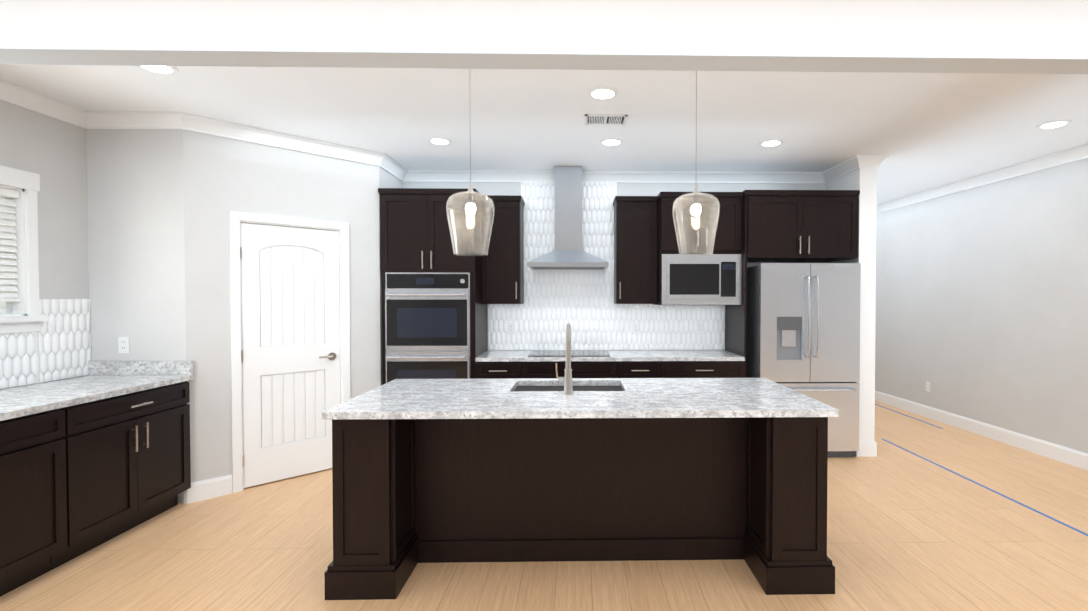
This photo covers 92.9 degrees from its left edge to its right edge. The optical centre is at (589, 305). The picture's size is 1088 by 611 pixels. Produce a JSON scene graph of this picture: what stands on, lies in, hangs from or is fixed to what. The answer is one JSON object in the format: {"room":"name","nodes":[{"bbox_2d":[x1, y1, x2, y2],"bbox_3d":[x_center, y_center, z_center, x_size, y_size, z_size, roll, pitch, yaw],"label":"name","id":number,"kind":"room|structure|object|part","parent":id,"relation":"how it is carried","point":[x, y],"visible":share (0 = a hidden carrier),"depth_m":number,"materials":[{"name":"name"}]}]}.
{"room":"kitchen","nodes":[
{"label":"kitchen","id":0,"kind":"room"},
{"bbox_2d":[0,100,88,388],"bbox_3d":[-3.522,0.089,0.333,0.120,2.750,6.850,0,1,-1],"label":"wall","id":1,"kind":"structure","parent":0,"point":[51,151],"depth_m":3.40,"materials":[{"name":"paint"}]},
{"bbox_2d":[0,165,47,333],"bbox_3d":[-3.542,-0.325,2.621,0.168,1.000,1.360,0,1,-1],"label":"window","id":2,"kind":"structure","parent":1,"relation":"in","point":[23,315],"depth_m":3.21,"materials":[{"name":"paint"}]},
{"bbox_2d":[0,188,20,301],"bbox_3d":[-3.546,-0.357,2.621,0.050,0.684,1.160,0,1,-1],"label":"window blinds","id":3,"kind":"object","parent":2,"relation":"attached to","point":[8,275],"visible":1,"depth_m":3.15,"materials":[{"name":"white plastic"}]},
{"bbox_2d":[0,299,90,388],"bbox_3d":[-3.504,0.237,2.726,0.013,0.536,1.828,0,1,-1],"label":"tile backsplash","id":4,"kind":"structure","parent":1,"relation":"attached to","point":[57,346],"depth_m":3.37,"materials":[{"name":"tile"}]},
{"bbox_2d":[86,129,185,502],"bbox_3d":[-3.255,0.032,3.704,0.790,2.750,0.120,0,1,-1],"label":"wall","id":5,"kind":"structure","parent":0,"point":[136,235],"depth_m":3.64,"materials":[{"name":"paint"}]},
{"bbox_2d":[118,337,128,352],"bbox_3d":[-3.289,0.279,3.643,0.072,0.116,0.007,0,1,-1],"label":"outlet","id":6,"kind":"object","parent":5,"relation":"attached to","point":[123,344],"depth_m":3.64,"materials":[{"name":"plastic"}]},
{"bbox_2d":[88,361,192,372],"bbox_3d":[-3.162,0.441,3.639,0.708,0.099,0.021,0,1,-1],"label":"backsplash","id":7,"kind":"structure","parent":5,"relation":"attached to","point":[94,366],"depth_m":3.63,"materials":[{"name":"grey stone"}]},
{"bbox_2d":[183,130,202,482],"bbox_3d":[-2.837,0.030,3.810,0.220,2.750,0.315,0,1,-1],"label":"wall","id":8,"kind":"structure","parent":0,"point":[190,138],"depth_m":3.68,"materials":[{"name":"paint"}]},
{"bbox_2d":[199,133,266,479],"bbox_3d":[-2.581,0.026,4.032,0.300,2.750,0.750,0,1,-1],"label":"wall","id":9,"kind":"structure","parent":0,"point":[223,176],"depth_m":3.79,"materials":[{"name":"paint"}]},
{"bbox_2d":[229,211,349,492],"bbox_3d":[-2.414,0.346,4.193,0.136,2.105,0.860,1,1,44],"label":"door frame","id":10,"kind":"structure","parent":9,"relation":"attached to","point":[236,219],"depth_m":3.89,"materials":[{"name":"paint"}]},
{"bbox_2d":[267,145,380,398],"bbox_3d":[-2.475,0.022,4.304,1.184,2.750,0.870,0,1,-1],"label":"wall","id":11,"kind":"structure","parent":0,"point":[300,184],"depth_m":4.48,"materials":[{"name":"paint"}]},
{"bbox_2d":[240,223,339,487],"bbox_3d":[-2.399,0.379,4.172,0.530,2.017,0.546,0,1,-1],"label":"pantry door","id":12,"kind":"structure","parent":11,"relation":"in","point":[290,355],"depth_m":4.14,"materials":[{"name":"paint"}]},
{"bbox_2d":[379,166,402,384],"bbox_3d":[-1.956,0.010,4.975,0.120,2.750,0.630,0,1,-1],"label":"wall","id":13,"kind":"structure","parent":0,"point":[387,179],"depth_m":4.69,"materials":[{"name":"paint"}]},
{"bbox_2d":[0,401,1087,610],"bbox_3d":[0.502,1.466,3.164,8.800,0.100,12.300,0,1,-1],"label":"floor","id":14,"kind":"structure","parent":0,"point":[907,531],"depth_m":2.86,"materials":[{"name":"brown wood"}]},
{"bbox_2d":[0,401,83,596],"bbox_3d":[-3.127,0.989,2.327,0.679,0.881,0.988,0,1,-1],"label":"base cabinet","id":15,"kind":"object","parent":14,"relation":"on","point":[42,451],"depth_m":2.64,"materials":[{"name":"brown wood"}]},
{"bbox_2d":[84,377,191,552],"bbox_3d":[-3.144,0.975,3.163,0.679,0.881,0.938,0,1,-1],"label":"base cabinet","id":16,"kind":"object","parent":14,"relation":"on","point":[99,454],"depth_m":3.18,"materials":[{"name":"brown wood"}]},
{"bbox_2d":[0,373,192,416],"bbox_3d":[-3.148,0.524,2.728,0.716,0.035,1.847,0,1,-1],"label":"countertop","id":17,"kind":"structure","parent":16,"relation":"on","point":[27,398],"depth_m":3.07,"materials":[{"name":"grey stone"}]},
{"bbox_2d":[378,188,487,384],"bbox_3d":[-1.460,0.166,4.956,0.843,2.440,0.669,0,1,-1],"label":"tall cabinet","id":18,"kind":"object","parent":14,"relation":"on","point":[438,295],"depth_m":4.64,"materials":[{"name":"brown wood"}]},
{"bbox_2d":[385,272,470,382],"bbox_3d":[-1.453,0.355,4.617,0.754,1.303,0.117,0,1,-1],"label":"wall oven","id":19,"kind":"object","parent":18,"relation":"in","point":[428,314],"depth_m":4.62,"materials":[{"name":"silver metal"}]},
{"bbox_2d":[478,362,529,378],"bbox_3d":[-0.798,0.945,4.998,0.478,0.881,0.638,0,1,-1],"label":"base cabinet","id":20,"kind":"object","parent":14,"relation":"on","point":[486,370],"depth_m":4.68,"materials":[{"name":"brown wood"}]},
{"bbox_2d":[530,358,577,377],"bbox_3d":[-0.405,0.944,5.006,0.551,0.881,0.638,0,1,-1],"label":"base cabinet","id":21,"kind":"object","parent":14,"relation":"on","point":[547,369],"depth_m":4.69,"materials":[{"name":"brown wood"}]},
{"bbox_2d":[322,415,838,599],"bbox_3d":[-0.043,0.978,3.000,2.497,0.881,0.970,0,1,-1],"label":"kitchen island","id":22,"kind":"object","parent":14,"relation":"on","point":[567,467],"depth_m":2.86,"materials":[{"name":"brown wood"}]},
{"bbox_2d":[322,379,837,418],"bbox_3d":[-0.040,0.519,2.994,2.502,0.035,1.002,0,1,-1],"label":"island countertop","id":23,"kind":"structure","parent":22,"relation":"on","point":[399,398],"depth_m":2.72,"materials":[{"name":"grey stone"}]},
{"bbox_2d":[554,323,573,394],"bbox_3d":[-0.142,0.303,3.015,0.103,0.397,0.217,0,1,-1],"label":"faucet","id":24,"kind":"object","parent":23,"relation":"on","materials":[{"name":"silver metal"}]},
{"bbox_2d":[514,383,621,390],"bbox_3d":[-0.130,0.643,3.213,0.704,0.244,0.414,0,1,-1],"label":"sink","id":25,"kind":"object","parent":23,"relation":"in","point":[521,386],"depth_m":3.34,"materials":[{"name":"silver metal"}]},
{"bbox_2d":[578,358,625,377],"bbox_3d":[0.030,0.944,5.015,0.561,0.881,0.638,0,1,-1],"label":"base cabinet","id":26,"kind":"object","parent":14,"relation":"on","point":[587,367],"depth_m":4.70,"materials":[{"name":"brown wood"}]},
{"bbox_2d":[478,350,741,361],"bbox_3d":[0.191,0.485,5.012,2.456,0.035,0.641,0,1,-1],"label":"countertop","id":27,"kind":"structure","parent":26,"relation":"on","point":[491,355],"depth_m":4.93,"materials":[{"name":"grey stone"}]},
{"bbox_2d":[526,350,609,357],"bbox_3d":[-0.191,0.464,5.013,0.760,0.007,0.480,0,1,-1],"label":"cooktop","id":28,"kind":"object","parent":27,"relation":"in","point":[533,353],"depth_m":4.87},
{"bbox_2d":[626,358,669,377],"bbox_3d":[0.458,0.944,5.024,0.536,0.881,0.638,0,1,-1],"label":"base cabinet","id":29,"kind":"object","parent":14,"relation":"on","point":[635,367],"depth_m":4.70,"materials":[{"name":"brown wood"}]},
{"bbox_2d":[670,358,745,377],"bbox_3d":[1.012,0.944,5.035,0.814,0.881,0.638,0,1,-1],"label":"base cabinet","id":30,"kind":"object","parent":14,"relation":"on","point":[679,367],"depth_m":4.72,"materials":[{"name":"brown wood"}]},
{"bbox_2d":[746,262,860,456],"bbox_3d":[1.988,0.497,4.960,0.905,1.778,0.789,0,1,-1],"label":"fridge","id":31,"kind":"object","parent":14,"relation":"on","point":[803,328],"visible":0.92,"depth_m":4.65,"materials":[{"name":"silver metal"}]},
{"bbox_2d":[863,441,876,456],"bbox_3d":[2.594,1.281,6.998,0.015,0.140,4.515,0,1,-1],"label":"baseboard","id":32,"kind":"structure","parent":14,"relation":"on","point":[869,447],"depth_m":4.74,"materials":[{"name":"paint"}]},
{"bbox_2d":[875,404,1087,535],"bbox_3d":[3.498,1.388,4.775,0.941,0.001,4.600,0,1,-1],"label":"floor strip","id":33,"kind":"object","parent":14,"relation":"on","point":[980,484],"depth_m":4.01,"materials":[{"name":"silver metal"}]},
{"bbox_2d":[0,64,1087,203],"bbox_3d":[0.502,-1.383,3.116,8.800,0.100,12.300,0,1,-1],"label":"ceiling","id":34,"kind":"structure","parent":0,"point":[925,131],"depth_m":3.56,"materials":[{"name":"paint"}]},
{"bbox_2d":[137,66,178,74],"bbox_3d":[-2.404,-1.324,2.863,0.199,0.009,0.199,0,1,-7],"label":"recessed light","id":35,"kind":"object","parent":34,"relation":"in","point":[165,70],"depth_m":2.88,"materials":[{"name":"paint"}]},
{"bbox_2d":[427,137,451,144],"bbox_3d":[-1.226,-1.347,4.229,0.199,0.009,0.199,-1,1,-37],"label":"recessed light","id":36,"kind":"object","parent":34,"relation":"in","point":[434,140],"depth_m":4.22,"materials":[{"name":"paint"}]},
{"bbox_2d":[446,69,494,255],"bbox_3d":[-0.634,-0.799,2.753,0.253,1.054,0.253,0,1,-1],"label":"pendant light","id":37,"kind":"object","parent":34,"relation":"hanging from","point":[470,208],"visible":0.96,"depth_m":2.74,"materials":[{"name":"clear glass"}]},
{"bbox_3d":[-0.634,-0.440,2.759,0.253,0.335,0.253,0,1,-1],"label":"lamp shade","id":38,"kind":"part","parent":37,"relation":"part of","materials":[{"name":"clear glass"}]},
{"bbox_3d":[-0.634,-0.517,2.757,0.056,0.064,0.056,0,1,-1],"label":"bulb","id":39,"kind":"part","parent":37,"relation":"part of","materials":[{"name":"white glass"}]},
{"bbox_3d":[-0.634,-0.944,2.750,0.100,0.764,0.100,0,1,-1],"label":"cord hang","id":40,"kind":"part","parent":37,"relation":"part of","materials":[{"name":"silver metal"}]},
{"bbox_2d":[587,86,618,99],"bbox_3d":[0.087,-1.330,3.238,0.199,0.009,0.199,0,1,-7],"label":"recessed light","id":41,"kind":"object","parent":34,"relation":"in","point":[602,93],"depth_m":3.22,"materials":[{"name":"paint"}]},
{"bbox_2d":[585,114,627,124],"bbox_3d":[0.119,-1.339,3.719,0.300,0.008,0.200,0,1,-1],"label":"ceiling vent","id":42,"kind":"object","parent":34,"relation":"in","point":[600,119],"visible":1,"depth_m":3.70,"materials":[{"name":"metal"}]},
{"bbox_2d":[600,138,623,145],"bbox_3d":[0.186,-1.348,4.258,0.199,0.009,0.199,0,1,-7],"label":"recessed light","id":43,"kind":"object","parent":34,"relation":"in","point":[608,141],"depth_m":4.25,"materials":[{"name":"paint"}]},
{"bbox_2d":[672,71,719,255],"bbox_3d":[0.577,-0.799,2.777,0.253,1.054,0.253,0,1,-1],"label":"pendant light","id":44,"kind":"object","parent":34,"relation":"hanging from","point":[696,208],"visible":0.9,"depth_m":2.77,"materials":[{"name":"clear glass"}]},
{"bbox_3d":[0.577,-0.440,2.784,0.253,0.335,0.253,0,1,-1],"label":"lamp shade","id":45,"kind":"part","parent":44,"relation":"part of","materials":[{"name":"clear glass"}]},
{"bbox_3d":[0.577,-0.944,2.775,0.100,0.764,0.100,0,1,-1],"label":"cord hang","id":46,"kind":"part","parent":44,"relation":"part of","materials":[{"name":"silver metal"}]},
{"bbox_3d":[0.577,-0.517,2.782,0.056,0.064,0.056,0,1,-1],"label":"bulb","id":47,"kind":"part","parent":44,"relation":"part of","materials":[{"name":"white glass"}]},
{"bbox_2d":[759,139,783,146],"bbox_3d":[1.513,-1.348,4.285,0.199,0.009,0.199,-1,1,-37],"label":"recessed light","id":48,"kind":"object","parent":34,"relation":"in","point":[772,142],"depth_m":4.27,"materials":[{"name":"paint"}]},
{"bbox_2d":[1036,120,1071,128],"bbox_3d":[3.444,-1.340,3.822,0.199,0.009,0.199,0,1,-10],"label":"recessed light","id":49,"kind":"object","parent":34,"relation":"in","point":[1057,123],"depth_m":3.80,"materials":[{"name":"paint"}]},
{"bbox_2d":[0,0,1087,73],"bbox_3d":[0.522,-1.162,2.142,8.800,0.310,0.139,0,1,-1],"label":"header beam","id":50,"kind":"structure","parent":0,"point":[986,36],"depth_m":2.07,"materials":[{"name":"paint"}]},
{"bbox_2d":[403,182,825,345],"bbox_3d":[0.217,0.003,5.395,4.483,2.750,0.120,0,1,-1],"label":"wall","id":51,"kind":"structure","parent":0,"point":[514,189],"depth_m":5.32,"materials":[{"name":"paint"}]},
{"bbox_2d":[482,195,524,305],"bbox_3d":[-0.854,-0.537,5.127,0.372,1.040,0.328,0,1,-1],"label":"upper cabinet","id":52,"kind":"object","parent":51,"relation":"attached to","point":[503,265],"depth_m":4.97,"materials":[{"name":"brown wood"}]},
{"bbox_2d":[508,323,514,333],"bbox_3d":[-0.802,0.234,5.299,0.072,0.116,0.007,0,1,-1],"label":"outlet","id":53,"kind":"object","parent":51,"relation":"attached to","point":[511,326],"depth_m":5.30,"materials":[{"name":"plastic"}]},
{"bbox_2d":[554,166,581,253],"bbox_3d":[-0.205,-0.954,5.172,0.270,0.821,0.250,0,1,-1],"label":"hood chimney","id":54,"kind":"object","parent":51,"relation":"attached to","point":[568,179],"depth_m":5.05,"materials":[{"name":"silver metal"}]},
{"bbox_2d":[527,166,608,269],"bbox_3d":[-0.203,-0.863,5.049,0.760,0.998,0.500,0,1,-1],"label":"range hood","id":55,"kind":"object","parent":54,"relation":"attached to","point":[568,254],"depth_m":5.04,"materials":[{"name":"silver metal"}]},
{"bbox_2d":[488,182,724,349],"bbox_3d":[0.183,-0.410,5.320,2.452,1.741,0.013,0,1,-1],"label":"tile backsplash","id":56,"kind":"structure","parent":51,"relation":"attached to","point":[586,308],"depth_m":5.32,"materials":[{"name":"tile"}]},
{"bbox_2d":[614,196,649,303],"bbox_3d":[0.461,-0.538,5.154,0.400,1.040,0.328,0,1,-1],"label":"upper cabinet","id":57,"kind":"object","parent":51,"relation":"attached to","point":[631,213],"depth_m":5.00,"materials":[{"name":"brown wood"}]},
{"bbox_2d":[632,322,638,333],"bbox_3d":[0.481,0.233,5.325,0.072,0.116,0.007,0,1,-1],"label":"outlet","id":58,"kind":"object","parent":51,"relation":"attached to","point":[635,325],"depth_m":5.32,"materials":[{"name":"plastic"}]},
{"bbox_2d":[650,190,745,305],"bbox_3d":[1.010,-0.531,5.052,0.815,1.050,0.555,0,1,-1],"label":"upper cabinet","id":59,"kind":"object","parent":51,"relation":"attached to","point":[719,278],"depth_m":4.79,"materials":[{"name":"brown wood"}]},
{"bbox_2d":[661,254,741,304],"bbox_3d":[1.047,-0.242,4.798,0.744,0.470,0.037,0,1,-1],"label":"microwave","id":60,"kind":"object","parent":59,"relation":"in","point":[688,279],"depth_m":4.78,"materials":[{"name":"silver metal"}]},
{"bbox_2d":[696,322,702,333],"bbox_3d":[1.146,0.233,5.339,0.072,0.116,0.007,0,1,-1],"label":"outlet","id":61,"kind":"object","parent":51,"relation":"attached to","point":[699,325],"depth_m":5.34,"materials":[{"name":"plastic"}]},
{"bbox_2d":[742,190,859,265],"bbox_3d":[1.951,-0.747,5.026,1.020,0.617,0.638,0,1,-1],"label":"upper cabinet","id":62,"kind":"object","parent":51,"relation":"attached to","point":[783,226],"depth_m":4.71,"materials":[{"name":"brown wood"}]},
{"bbox_2d":[826,168,876,440],"bbox_3d":[2.506,-0.024,6.981,0.159,2.750,4.500,0,1,-1],"label":"wall column","id":63,"kind":"structure","parent":0,"point":[863,181],"depth_m":4.73,"materials":[{"name":"paint"}]},
{"bbox_2d":[855,441,862,456],"bbox_3d":[2.473,1.314,5.046,0.042,0.140,0.615,0,1,-1],"label":"baseboard","id":64,"kind":"structure","parent":63,"relation":"attached to","point":[859,453],"depth_m":4.74,"materials":[{"name":"paint"}]},
{"bbox_2d":[875,158,1087,453],"bbox_3d":[4.353,0.040,3.219,0.566,2.750,12.300,0,1,-1],"label":"wall","id":65,"kind":"structure","parent":0,"point":[981,303],"depth_m":5.30,"materials":[{"name":"paint"}]},
{"bbox_2d":[0,78,1087,212],"bbox_3d":[0.352,-1.325,5.685,7.845,0.104,6.960,0,1,-1],"label":"crown molding","id":66,"kind":"structure","parent":65,"relation":"attached to","point":[23,97],"depth_m":4.68,"materials":[{"name":"paint"}]},
{"bbox_2d":[926,381,929,391],"bbox_3d":[4.117,0.986,6.261,0.007,0.116,0.072,0,1,-1],"label":"outlet","id":67,"kind":"object","parent":65,"relation":"attached to","point":[927,383],"depth_m":6.25,"materials":[{"name":"plastic"}]},
{"bbox_2d":[875,391,1087,470],"bbox_3d":[4.289,1.346,3.190,0.458,0.140,12.201,0,1,-1],"label":"baseboard","id":68,"kind":"structure","parent":65,"relation":"attached to","point":[1079,459],"depth_m":5.29,"materials":[{"name":"paint"}]}
]}

